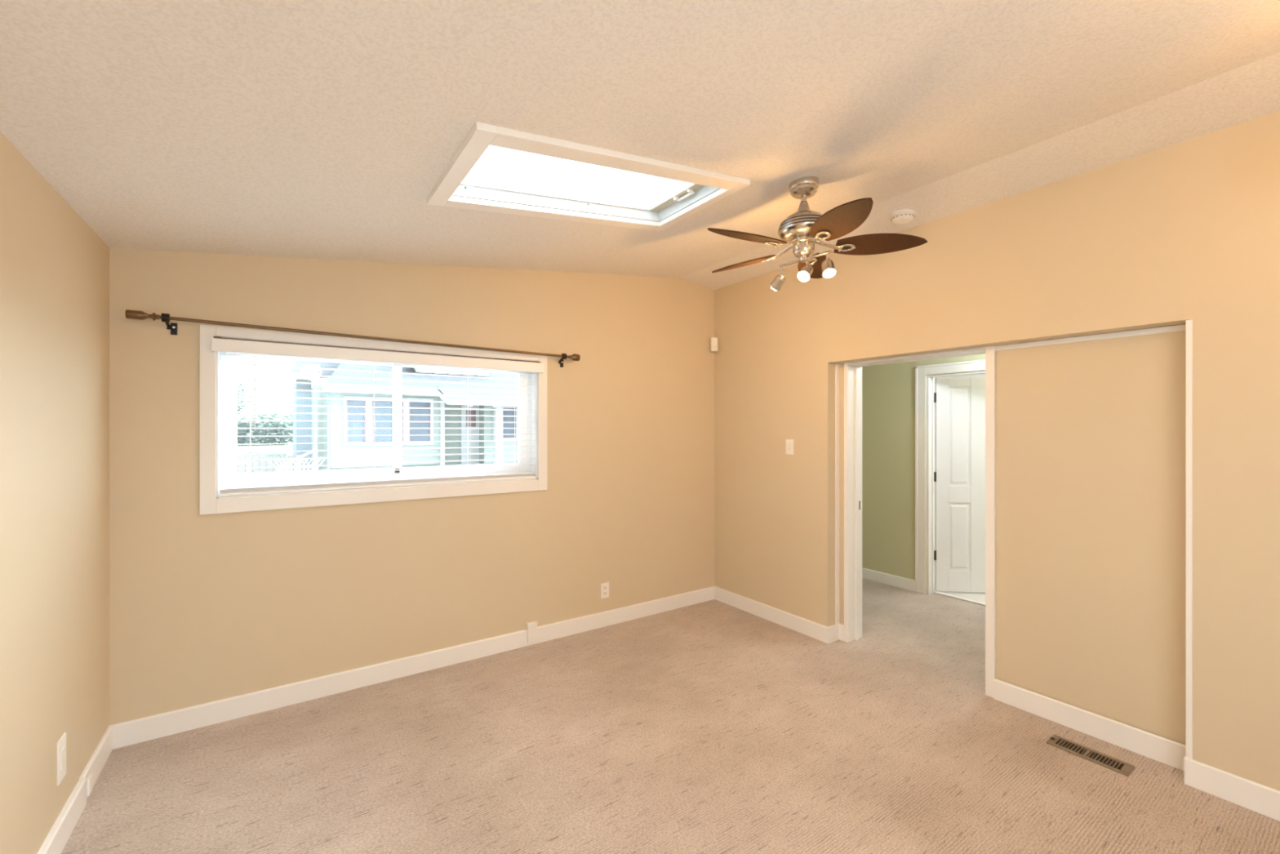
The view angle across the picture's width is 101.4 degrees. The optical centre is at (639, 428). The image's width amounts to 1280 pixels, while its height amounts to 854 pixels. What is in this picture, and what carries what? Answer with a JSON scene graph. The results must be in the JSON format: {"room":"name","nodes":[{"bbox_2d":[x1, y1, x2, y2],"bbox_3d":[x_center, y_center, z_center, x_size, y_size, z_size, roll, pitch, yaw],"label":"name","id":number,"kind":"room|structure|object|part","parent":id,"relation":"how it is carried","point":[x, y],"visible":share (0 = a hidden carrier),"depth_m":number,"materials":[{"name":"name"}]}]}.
{"room":"empty bedroom","nodes":[
{"label":"empty bedroom","id":0,"kind":"room"},
{"bbox_2d":[0,131,109,853],"bbox_3d":[-1.265,0.391,0.510,0.150,2.538,5.176,0,0,-35],"label":"wall","id":1,"kind":"structure","parent":0,"point":[55,268],"depth_m":1.88,"materials":[{"name":"beige paint"}]},
{"bbox_2d":[57,732,66,786],"bbox_3d":[-2.183,1.248,1.980,0.008,0.160,0.084,0,0,-35],"label":"wall outlet","id":2,"kind":"object","parent":1,"relation":"attached to","point":[61,744],"visible":1,"depth_m":1.97,"materials":[{"name":"white plastic"}]},
{"bbox_2d":[61,746,65,770],"bbox_3d":[-2.181,1.248,1.982,0.004,0.075,0.036,0,0,-35],"label":"receptacle","id":3,"kind":"object","parent":2,"relation":"attached to","point":[63,748],"depth_m":1.98,"materials":[{"name":"beige plastic"}]},
{"bbox_2d":[37,725,112,853],"bbox_3d":[-1.188,1.502,0.548,0.021,0.115,4.852,0,0,-35],"label":"baseboard","id":4,"kind":"structure","parent":1,"relation":"attached to","point":[61,830],"depth_m":2.08,"materials":[{"name":"white paint"}]},
{"bbox_2d":[85,773,92,796],"bbox_3d":[-2.298,1.488,2.187,0.010,0.074,0.040,0,0,-35],"label":"cable box","id":5,"kind":"object","parent":4,"relation":"attached to","point":[89,780],"visible":1,"depth_m":2.17,"materials":[{"name":"white plastic"}]},
{"bbox_2d":[109,248,714,724],"bbox_3d":[-0.995,0.176,3.743,3.967,2.968,0.160,0,0,-35],"label":"wall","id":6,"kind":"structure","parent":0,"point":[204,608],"depth_m":3.26,"materials":[{"name":"beige paint"}]},
{"bbox_2d":[124,309,580,367],"bbox_3d":[-1.482,-0.514,3.243,2.448,0.114,0.110,0,0,-35],"label":"curtain rod","id":7,"kind":"object","parent":6,"relation":"attached to","point":[131,314],"visible":1,"depth_m":2.91,"materials":[{"name":"brown metal"}]},
{"bbox_3d":[-1.456,-0.537,3.225,2.265,0.040,0.018,0,0,-35],"label":"rod","id":8,"kind":"part","parent":7,"relation":"part of","materials":[{"name":"brown metal"}]},
{"bbox_2d":[199,324,546,515],"bbox_3d":[-1.536,-0.044,3.359,1.961,0.993,0.178,0,0,-35],"label":"window","id":9,"kind":"structure","parent":6,"relation":"in","point":[227,482],"depth_m":3.12,"materials":[{"name":"white plastic"}]},
{"bbox_3d":[-1.924,-0.067,3.169,0.892,0.756,0.026,0,0,-35],"label":"sash","id":10,"kind":"part","parent":9,"relation":"part of","materials":[{"name":"white plastic"}]},
{"bbox_2d":[211,337,544,496],"bbox_3d":[-1.494,-0.052,3.302,1.865,0.833,0.124,0,0,-35],"label":"window blind","id":11,"kind":"object","parent":9,"relation":"attached to","point":[227,345],"visible":1,"depth_m":3.18,"materials":[{"name":"white plastic"}]},
{"bbox_3d":[-2.149,-0.035,2.891,0.003,0.781,0.057,0,0,-35],"label":"ladder cord","id":12,"kind":"part","parent":11,"relation":"part of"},
{"bbox_3d":[-1.641,-0.035,3.242,0.003,0.781,0.057,0,0,-35],"label":"ladder cord","id":13,"kind":"part","parent":11,"relation":"part of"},
{"bbox_2d":[213,336,541,363],"bbox_3d":[-1.468,-0.475,3.252,1.834,0.011,0.012,0,0,-35],"label":"rod","id":14,"kind":"object","parent":11,"relation":"attached to","point":[218,337],"visible":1,"depth_m":3.12,"materials":[{"name":"white metal"}]},
{"bbox_3d":[-1.516,0.356,3.328,1.803,0.016,0.052,0,0,-35],"label":"rail","id":15,"kind":"part","parent":11,"relation":"part of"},
{"bbox_3d":[-1.163,-0.035,3.571,0.003,0.781,0.057,0,0,-35],"label":"ladder cord","id":16,"kind":"part","parent":11,"relation":"part of","materials":[{"name":"white fabric"}]},
{"bbox_3d":[-0.887,-0.035,3.761,0.003,0.781,0.057,0,0,-35],"label":"ladder cord","id":17,"kind":"part","parent":11,"relation":"part of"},
{"bbox_3d":[-1.213,-0.067,3.624,0.908,0.756,0.028,0,0,-35],"label":"sash","id":18,"kind":"part","parent":9,"relation":"part of","materials":[{"name":"white plastic"}]},
{"bbox_2d":[108,586,715,749],"bbox_3d":[-0.945,1.502,3.671,3.967,0.115,0.014,0,0,-35],"label":"baseboard","id":19,"kind":"structure","parent":6,"relation":"attached to","point":[166,723],"depth_m":3.17,"materials":[{"name":"white paint"}]},
{"bbox_2d":[526,621,537,643],"bbox_3d":[-0.779,1.469,3.779,0.073,0.138,0.026,0,0,-35],"label":"cable box","id":20,"kind":"object","parent":19,"relation":"attached to","point":[531,627],"visible":1,"depth_m":3.77,"materials":[{"name":"white plastic"}]},
{"bbox_2d":[600,582,608,598],"bbox_3d":[-0.276,1.279,4.136,0.073,0.118,0.009,0,0,-35],"label":"wall outlet","id":21,"kind":"object","parent":6,"relation":"attached to","point":[604,586],"visible":1,"depth_m":4.13,"materials":[{"name":"white plastic"}]},
{"bbox_2d":[710,337,717,351],"bbox_3d":[0.667,-0.752,4.714,0.066,0.124,0.040,0,0,10],"label":"sensor","id":22,"kind":"object","parent":6,"relation":"attached to","point":[713,340],"visible":1,"depth_m":4.70,"materials":[{"name":"white plastic"}]},
{"bbox_2d":[0,0,1279,289],"bbox_3d":[0.491,-1.184,1.721,4.417,0.649,5.176,0,0,-35],"label":"ceiling","id":23,"kind":"structure","parent":0,"point":[311,129],"depth_m":1.74,"materials":[{"name":"beige paint"}]},
{"bbox_2d":[426,121,750,231],"bbox_3d":[-0.215,-1.219,2.424,1.308,0.434,0.721,0,0,-35],"label":"window","id":24,"kind":"structure","parent":23,"relation":"attached to","point":[517,170],"depth_m":2.53,"materials":[{"name":"white paint"}]},
{"bbox_3d":[-0.391,-1.180,2.633,1.081,0.185,0.012,0,0,-35],"label":"sash rail","id":25,"kind":"part","parent":24,"relation":"part of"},
{"bbox_3d":[-0.222,-1.183,2.428,1.166,0.195,0.540,0,0,-35],"label":"sash","id":26,"kind":"part","parent":24,"relation":"part of","materials":[{"name":"metal"}]},
{"bbox_2d":[707,176,927,290],"bbox_3d":[0.773,-0.972,2.603,1.068,0.512,1.074,0,0,-35],"label":"ceiling fan","id":27,"kind":"object","parent":23,"relation":"hanging from","point":[803,228],"visible":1,"depth_m":2.52,"materials":[{"name":"brown wood"}]},
{"bbox_3d":[0.567,-0.892,2.857,0.176,0.049,0.422,0,0,-35],"label":"blade","id":28,"kind":"part","parent":27,"relation":"part of","materials":[{"name":"brown wood"}]},
{"bbox_3d":[0.496,-0.892,2.436,0.423,0.049,0.172,0,0,-35],"label":"blade","id":29,"kind":"part","parent":27,"relation":"part of","materials":[{"name":"brown wood"}]},
{"bbox_3d":[0.800,-0.743,2.559,0.044,0.042,0.051,0,0,-35],"label":"bulb","id":30,"kind":"part","parent":27,"relation":"part of","materials":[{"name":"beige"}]},
{"bbox_3d":[0.978,-0.892,2.920,0.164,0.049,0.420,0,0,27],"label":"blade","id":31,"kind":"part","parent":27,"relation":"part of","materials":[{"name":"brown wood"}]},
{"bbox_3d":[0.894,-0.736,2.478,0.049,0.038,0.048,0,0,-35],"label":"bulb","id":32,"kind":"part","parent":27,"relation":"part of","materials":[{"name":"beige glass"}]},
{"bbox_3d":[0.866,-0.892,2.244,0.164,0.049,0.420,0,0,-9],"label":"blade","id":33,"kind":"part","parent":27,"relation":"part of","materials":[{"name":"brown wood"}]},
{"bbox_3d":[1.167,-0.892,2.541,0.420,0.049,0.164,0,0,9],"label":"blade","id":34,"kind":"part","parent":27,"relation":"part of","materials":[{"name":"brown wood"}]},
{"bbox_2d":[890,208,915,224],"bbox_3d":[1.581,-1.267,3.152,0.133,0.055,0.132,0,0,-35],"label":"smoke detector","id":35,"kind":"object","parent":23,"relation":"attached to","point":[904,216],"visible":1,"depth_m":3.12,"materials":[{"name":"white plastic"}]},
{"bbox_2d":[61,577,1279,853],"bbox_3d":[2.007,1.618,2.791,8.127,0.124,5.216,0,0,-35],"label":"floor","id":36,"kind":"structure","parent":0,"point":[711,726],"depth_m":2.43,"materials":[{"name":"carpet"}]},
{"bbox_2d":[1046,733,1134,776],"bbox_3d":[2.143,1.552,2.504,0.112,0.017,0.304,0,0,-35],"label":"floor vent","id":37,"kind":"object","parent":36,"relation":"in","point":[1108,762],"visible":1,"depth_m":2.49,"materials":[{"name":"brown metal"}]},
{"bbox_2d":[862,353,985,594],"bbox_3d":[3.307,0.390,4.144,0.110,2.540,4.266,0,0,-35],"label":"wall","id":38,"kind":"structure","parent":0,"point":[888,390],"depth_m":5.23,"materials":[{"name":"green paint"}]},
{"bbox_2d":[862,567,915,591],"bbox_3d":[2.339,1.508,5.437,0.014,0.105,1.037,0,0,-35],"label":"baseboard","id":39,"kind":"structure","parent":38,"relation":"attached to","point":[875,575],"depth_m":5.22,"materials":[{"name":"white paint"}]},
{"bbox_2d":[915,359,985,594],"bbox_3d":[2.959,0.485,4.632,0.139,2.150,0.986,0,0,-35],"label":"door frame","id":40,"kind":"structure","parent":38,"relation":"attached to","point":[921,371],"depth_m":4.94,"materials":[{"name":"white paint"}]},
{"bbox_2d":[933,377,985,592],"bbox_3d":[3.172,0.535,4.967,0.785,2.022,0.163,0,0,10],"label":"door","id":41,"kind":"structure","parent":38,"relation":"in","point":[959,473],"depth_m":4.95,"materials":[{"name":"white paint"}]},
{"bbox_2d":[933,591,985,605],"bbox_3d":[3.014,1.552,4.666,0.050,0.009,0.750,0,0,-35],"label":"trim","id":42,"kind":"structure","parent":38,"relation":"attached to","point":[935,592],"depth_m":4.78,"materials":[{"name":"white paint"}]},
{"bbox_2d":[937,373,985,377],"bbox_3d":[3.990,0.338,5.161,2.170,2.436,3.566,0,0,-35],"label":"wall","id":43,"kind":"structure","parent":0,"point":[980,375],"depth_m":6.64,"materials":[{"name":"white paint"}]},
{"bbox_2d":[714,111,1279,790],"bbox_3d":[2.184,0.197,2.889,0.296,2.926,5.176,0,0,-35],"label":"wall","id":44,"kind":"structure","parent":0,"point":[1090,436],"depth_m":2.63,"materials":[{"name":"beige paint"}]},
{"bbox_2d":[714,586,844,643],"bbox_3d":[1.091,1.502,4.314,0.144,0.115,1.240,0,0,-35],"label":"baseboard","id":45,"kind":"structure","parent":44,"relation":"attached to","point":[833,633],"depth_m":4.13,"materials":[{"name":"white paint"}]},
{"bbox_2d":[786,439,793,454],"bbox_3d":[1.169,0.146,4.092,0.009,0.116,0.074,0,0,-35],"label":"light switch","id":46,"kind":"object","parent":44,"relation":"attached to","point":[789,442],"visible":1,"depth_m":4.08,"materials":[{"name":"white plastic"}]},
{"bbox_2d":[835,363,839,624],"bbox_3d":[1.458,0.484,3.872,0.041,1.921,0.010,0,0,-35],"label":"trim","id":47,"kind":"structure","parent":44,"relation":"attached to","point":[837,365],"depth_m":3.86,"materials":[{"name":"white paint"}]},
{"bbox_2d":[844,346,995,697],"bbox_3d":[1.849,0.542,3.480,0.252,2.036,0.981,0,0,-31],"label":"door frame","id":48,"kind":"structure","parent":44,"relation":"attached to","point":[852,374],"depth_m":3.82,"materials":[{"name":"white paint"}]},
{"bbox_3d":[1.506,0.542,3.828,0.014,2.036,0.032,0,0,-35],"label":"casing","id":49,"kind":"part","parent":48,"relation":"part of","materials":[{"name":"white paint"}]},
{"bbox_2d":[993,678,1185,770],"bbox_3d":[2.270,1.502,2.700,0.014,0.115,0.793,0,0,-35],"label":"baseboard","id":50,"kind":"structure","parent":44,"relation":"attached to","point":[1171,753],"depth_m":2.65,"materials":[{"name":"white paint"}]},
{"bbox_2d":[995,320,1192,759],"bbox_3d":[2.228,0.542,2.677,0.133,2.035,0.847,0,0,-35],"label":"trim","id":51,"kind":"structure","parent":44,"relation":"attached to","point":[1188,326],"depth_m":2.30,"materials":[{"name":"white paint"}]},
{"bbox_2d":[1184,755,1279,821],"bbox_3d":[2.916,1.502,1.549,0.014,0.115,1.838,0,0,-35],"label":"baseboard","id":52,"kind":"structure","parent":44,"relation":"attached to","point":[1252,795],"depth_m":2.18,"materials":[{"name":"white paint"}]},
{"label":"outside","id":53,"kind":"structure","parent":0,"visible":0},
{"bbox_2d":[237,423,293,473],"bbox_3d":[-18.377,0.760,44.254,100.000,2.800,86.274,0,0,-35],"label":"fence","id":54,"kind":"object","parent":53,"point":[274,447],"depth_m":18.14,"materials":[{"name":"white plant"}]},
{"bbox_2d":[237,461,249,472],"bbox_3d":[-7.810,1.320,10.284,0.260,1.380,0.040,0,0,-35],"label":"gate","id":55,"kind":"object","parent":54,"relation":"on","point":[238,462],"visible":0.11,"depth_m":10.32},
{"bbox_2d":[237,378,251,415],"bbox_3d":[-19.291,-0.925,24.343,2.025,2.981,2.019,0,0,-35],"label":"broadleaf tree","id":56,"kind":"object","parent":54,"relation":"on","point":[242,392],"visible":0.17,"depth_m":24.58,"materials":[{"name":"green plant"}]},
{"bbox_2d":[237,414,293,444],"bbox_3d":[-14.763,0.180,18.971,4.474,1.364,1.232,0,0,-35],"label":"hedge","id":57,"kind":"object","parent":54,"relation":"on","point":[255,432],"visible":0.27,"depth_m":19.34,"materials":[{"name":"green plant"}]},
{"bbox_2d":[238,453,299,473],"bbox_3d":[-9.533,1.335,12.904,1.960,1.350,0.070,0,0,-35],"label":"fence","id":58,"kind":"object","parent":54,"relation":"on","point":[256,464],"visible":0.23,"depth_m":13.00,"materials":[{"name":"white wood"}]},
{"bbox_2d":[251,411,293,426],"bbox_3d":[-21.719,-0.314,31.178,2.476,1.373,2.439,0,0,-35],"label":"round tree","id":59,"kind":"object","parent":54,"relation":"on","point":[260,415],"visible":0.23,"depth_m":30.81,"materials":[{"name":"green plant"}]},
{"bbox_2d":[267,447,325,471],"bbox_3d":[-7.110,1.209,10.889,1.012,1.602,0.080,0,0,-35],"label":"stair railing","id":60,"kind":"object","parent":54,"relation":"on","point":[298,463],"visible":0.35,"depth_m":10.88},
{"bbox_3d":[-7.365,1.379,10.713,0.060,1.261,0.080,0,0,-35],"label":"post","id":61,"kind":"part","parent":60,"relation":"part of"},
{"bbox_3d":[-7.101,0.620,10.894,0.640,0.400,0.060,0,0,-35],"label":"rail","id":62,"kind":"part","parent":60,"relation":"part of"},
{"bbox_3d":[-7.101,1.292,10.894,0.060,1.437,0.080,0,0,-35],"label":"post","id":63,"kind":"part","parent":60,"relation":"part of","materials":[{"name":"white wood"}]},
{"bbox_3d":[-6.854,1.209,11.065,0.060,1.602,0.080,0,0,-35],"label":"post","id":64,"kind":"part","parent":60,"relation":"part of","materials":[{"name":"white wood"}]},
{"bbox_2d":[289,360,518,471],"bbox_3d":[-5.841,-0.455,16.957,9.160,4.930,7.450,0,0,-35],"label":"house","id":65,"kind":"structure","parent":54,"relation":"on","point":[298,363],"depth_m":14.13,"materials":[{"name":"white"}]},
{"bbox_3d":[-7.182,-0.180,13.263,0.429,1.100,0.004,0,0,-35],"label":"pane","id":66,"kind":"part","parent":65,"relation":"part of","materials":[{"name":"clear glass"}]},
{"bbox_3d":[-7.176,-0.180,13.254,0.429,1.100,0.019,0,0,-35],"label":"sash","id":67,"kind":"part","parent":65,"relation":"part of","materials":[{"name":"glass"}]},
{"bbox_3d":[-6.582,-0.175,13.677,0.745,1.110,0.004,0,0,-35],"label":"pane","id":68,"kind":"part","parent":65,"relation":"part of","materials":[{"name":"clear glass"}]},
{"bbox_3d":[-6.576,-0.175,13.668,0.745,1.110,0.019,0,0,-35],"label":"sash","id":69,"kind":"part","parent":65,"relation":"part of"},
{"bbox_3d":[-5.927,-0.175,14.115,0.548,1.130,0.019,0,0,-35],"label":"sash","id":70,"kind":"part","parent":65,"relation":"part of","materials":[{"name":"glass"}]},
{"bbox_3d":[-5.934,-0.175,14.124,0.548,1.130,0.004,0,0,-35],"label":"pane","id":71,"kind":"part","parent":65,"relation":"part of","materials":[{"name":"clear glass"}]},
{"bbox_3d":[-6.134,-1.610,14.951,0.340,0.240,0.020,0,0,-35],"label":"dormer pane","id":72,"kind":"part","parent":65,"relation":"part of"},
{"bbox_3d":[-5.796,-1.610,15.184,0.340,0.240,0.020,0,0,-35],"label":"dormer pane","id":73,"kind":"part","parent":65,"relation":"part of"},
{"bbox_3d":[-5.434,0.060,14.413,0.100,2.000,0.100,0,0,-35],"label":"porch post","id":74,"kind":"part","parent":65,"relation":"part of","materials":[{"name":"white wood"}]},
{"bbox_3d":[-5.459,-1.610,15.417,0.340,0.240,0.020,0,0,-35],"label":"dormer pane","id":75,"kind":"part","parent":65,"relation":"part of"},
{"bbox_3d":[-5.121,-1.610,15.649,0.340,0.240,0.020,0,0,-35],"label":"dormer pane","id":76,"kind":"part","parent":65,"relation":"part of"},
{"bbox_3d":[-4.964,0.135,15.369,0.560,1.850,0.060,0,0,-35],"label":"door","id":77,"kind":"part","parent":65,"relation":"part of","materials":[{"name":"white wood"}]},
{"bbox_2d":[466,409,475,426],"bbox_3d":[-4.944,-0.290,15.340,0.280,0.500,0.010,0,0,-35],"label":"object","id":78,"kind":"object","parent":65,"relation":"attached to","point":[473,411],"depth_m":15.34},
{"bbox_3d":[-4.784,-1.610,15.882,0.340,0.240,0.020,0,0,-35],"label":"dormer pane","id":79,"kind":"part","parent":65,"relation":"part of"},
{"bbox_3d":[-3.894,0.685,14.382,0.200,2.650,0.200,0,0,-35],"label":"porch post","id":80,"kind":"part","parent":65,"relation":"part of","materials":[{"name":"white wood"}]},
{"bbox_3d":[-3.963,-0.155,15.459,0.630,0.890,0.004,0,0,-35],"label":"pane","id":81,"kind":"part","parent":65,"relation":"part of","materials":[{"name":"clear glass"}]},
{"bbox_3d":[-3.957,-0.155,15.450,0.630,0.890,0.019,0,0,-35],"label":"sash","id":82,"kind":"part","parent":65,"relation":"part of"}
]}

